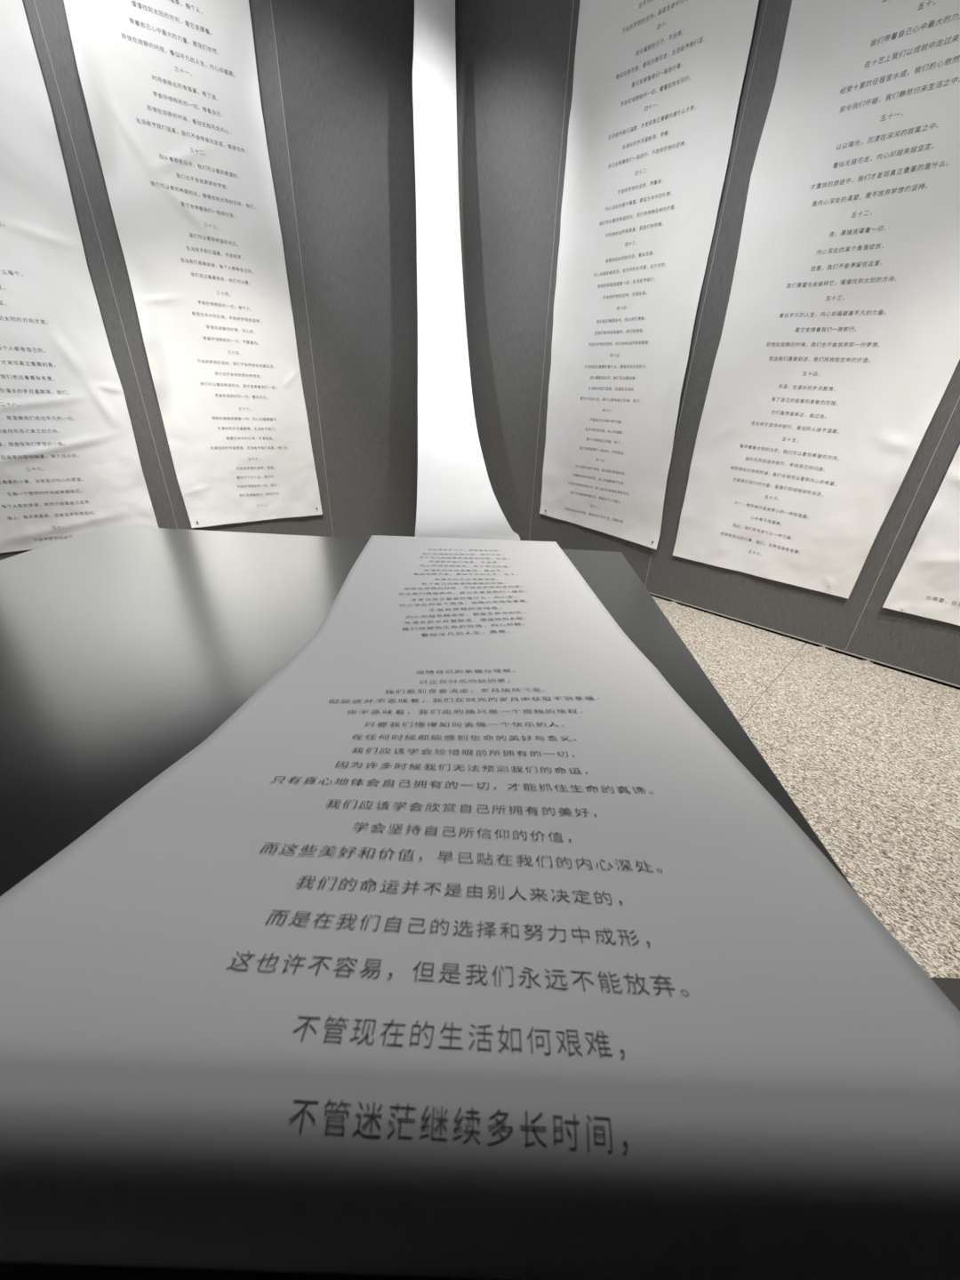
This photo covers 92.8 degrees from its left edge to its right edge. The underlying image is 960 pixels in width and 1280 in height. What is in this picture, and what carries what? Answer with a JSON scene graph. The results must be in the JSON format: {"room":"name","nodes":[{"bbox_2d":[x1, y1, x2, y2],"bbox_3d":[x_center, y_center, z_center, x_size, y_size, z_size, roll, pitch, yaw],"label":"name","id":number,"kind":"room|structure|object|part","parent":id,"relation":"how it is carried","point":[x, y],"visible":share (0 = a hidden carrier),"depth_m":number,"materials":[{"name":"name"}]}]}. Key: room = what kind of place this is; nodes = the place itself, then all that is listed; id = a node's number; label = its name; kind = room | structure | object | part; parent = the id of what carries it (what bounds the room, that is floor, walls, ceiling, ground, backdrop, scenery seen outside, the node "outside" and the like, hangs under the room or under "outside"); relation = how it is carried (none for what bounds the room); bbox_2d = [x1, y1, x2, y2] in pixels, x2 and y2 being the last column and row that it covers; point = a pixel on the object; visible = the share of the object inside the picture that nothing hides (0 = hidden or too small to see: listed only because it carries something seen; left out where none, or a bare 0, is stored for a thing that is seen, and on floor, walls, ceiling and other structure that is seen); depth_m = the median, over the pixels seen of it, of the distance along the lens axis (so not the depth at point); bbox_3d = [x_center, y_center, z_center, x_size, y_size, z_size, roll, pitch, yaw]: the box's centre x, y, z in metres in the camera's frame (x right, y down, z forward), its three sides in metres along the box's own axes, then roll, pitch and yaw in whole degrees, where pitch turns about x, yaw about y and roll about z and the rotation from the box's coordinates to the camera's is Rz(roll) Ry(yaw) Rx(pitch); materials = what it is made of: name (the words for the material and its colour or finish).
{"room":"museum","nodes":[
{"label":"museum","id":0,"kind":"room"},
{"bbox_2d":[0,0,417,559],"bbox_3d":[-2.050,-2.025,2.519,4.166,3.450,0.249,-16,32,-31],"label":"wall","id":1,"kind":"structure","parent":0,"point":[335,76],"depth_m":2.91,"materials":[{"name":"grey paint"}]},
{"bbox_2d":[0,0,158,552],"bbox_3d":[-2.468,-1.887,2.199,0.993,2.930,0.031,-14,31,-28],"label":"text banner","id":2,"kind":"object","parent":1,"relation":"attached to","point":[70,466],"visible":0.93,"depth_m":2.49,"materials":[{"name":"paper"}]},
{"bbox_3d":[-2.468,-1.908,2.238,1.032,3.428,0.030,-14,31,-28],"label":"panel","id":3,"kind":"part","parent":1,"relation":"part of","materials":[{"name":"white paper"}]},
{"bbox_3d":[-1.582,-2.125,2.721,1.027,3.428,0.030,-14,31,-28],"label":"panel","id":4,"kind":"part","parent":1,"relation":"part of","materials":[{"name":"white paper"}]},
{"bbox_2d":[63,0,322,527],"bbox_3d":[-1.556,-2.157,2.668,0.892,2.921,0.060,-15,32,-30],"label":"text banner","id":5,"kind":"object","parent":1,"relation":"attached to","point":[171,89],"visible":1,"depth_m":2.60,"materials":[{"name":"paper"}]},
{"bbox_3d":[-0.764,-2.391,3.295,1.055,3.428,0.030,-23,36,-39],"label":"panel","id":6,"kind":"part","parent":1,"relation":"part of","materials":[{"name":"grey paint"}]},
{"bbox_2d":[455,0,959,687],"bbox_3d":[1.688,-1.627,1.998,5.568,3.450,0.169,25,35,38],"label":"wall","id":7,"kind":"structure","parent":0,"point":[515,59],"depth_m":2.78,"materials":[{"name":"grey paint"}]},
{"bbox_3d":[0.067,-2.393,3.355,1.024,3.428,0.030,21,33,33],"label":"panel","id":8,"kind":"part","parent":7,"relation":"part of","materials":[{"name":"grey paint"}]},
{"bbox_3d":[0.841,-2.054,2.747,0.030,3.428,1.052,-23,36,-39],"label":"panel","id":9,"kind":"part","parent":7,"relation":"part of","materials":[{"name":"white paper"}]},
{"bbox_2d":[539,0,759,549],"bbox_3d":[0.850,-2.098,2.656,0.033,2.966,1.043,-23,36,-39],"label":"text banner","id":10,"kind":"object","parent":7,"relation":"attached to","point":[658,84],"visible":1,"depth_m":2.58,"materials":[{"name":"paper"}]},
{"bbox_3d":[1.620,-1.669,2.052,0.030,3.428,1.167,-23,36,-39],"label":"panel","id":11,"kind":"part","parent":7,"relation":"part of","materials":[{"name":"white paper"}]},
{"bbox_2d":[672,0,959,598],"bbox_3d":[1.608,-1.662,1.996,0.040,2.891,1.015,-23,36,-39],"label":"text banner","id":12,"kind":"object","parent":7,"relation":"attached to","point":[838,351],"visible":1,"depth_m":2.05,"materials":[{"name":"paper"}]},
{"bbox_3d":[2.437,-1.265,1.322,0.030,3.428,1.162,-23,36,-39],"label":"panel","id":13,"kind":"part","parent":7,"relation":"part of","materials":[{"name":"grey paint"}]},
{"bbox_2d":[882,445,959,625],"bbox_3d":[2.380,-1.276,1.310,0.051,2.901,0.961,-23,36,-39],"label":"text banner","id":14,"kind":"object","parent":7,"relation":"attached to","point":[927,584],"visible":1,"depth_m":2.10,"materials":[{"name":"paper"}]},
{"bbox_2d":[650,594,959,978],"bbox_3d":[-0.194,0.491,1.613,8.976,0.080,7.586,2,27,0],"label":"floor","id":15,"kind":"structure","parent":0,"point":[868,754],"depth_m":1.74,"materials":[{"name":"beige carpet"}]},
{"bbox_2d":[0,525,856,1279],"bbox_3d":[-0.420,0.359,0.947,1.668,0.750,1.642,2,27,0],"label":"display table","id":16,"kind":"object","parent":15,"relation":"on","point":[124,649],"visible":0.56,"depth_m":0.76,"materials":[{"name":"black"}]},
{"bbox_2d":[0,535,959,1279],"bbox_3d":[-0.032,-0.053,0.836,0.659,0.106,1.421,2,27,0],"label":"scroll","id":17,"kind":"object","parent":16,"relation":"on","point":[464,946],"visible":1,"depth_m":0.25,"materials":[{"name":"white paper"}]},
{"bbox_2d":[930,977,959,1011],"bbox_3d":[1.609,1.204,0.248,1.500,0.012,1.792,2,27,0],"label":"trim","id":18,"kind":"structure","parent":15,"relation":"on","point":[950,987],"depth_m":1.02,"materials":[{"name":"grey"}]},
{"bbox_3d":[-0.003,-2.786,0.255,8.200,0.100,7.000,2,27,0],"label":"ceiling","id":19,"kind":"structure","parent":0,"visible":0},
{"bbox_2d":[412,0,519,540],"bbox_3d":[-0.081,-1.900,2.182,0.557,3.598,2.456,0,27,-4],"label":"paper strip","id":20,"kind":"object","parent":19,"relation":"hanging from","point":[456,498],"visible":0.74,"depth_m":2.89,"materials":[{"name":"white paper"}]}
]}

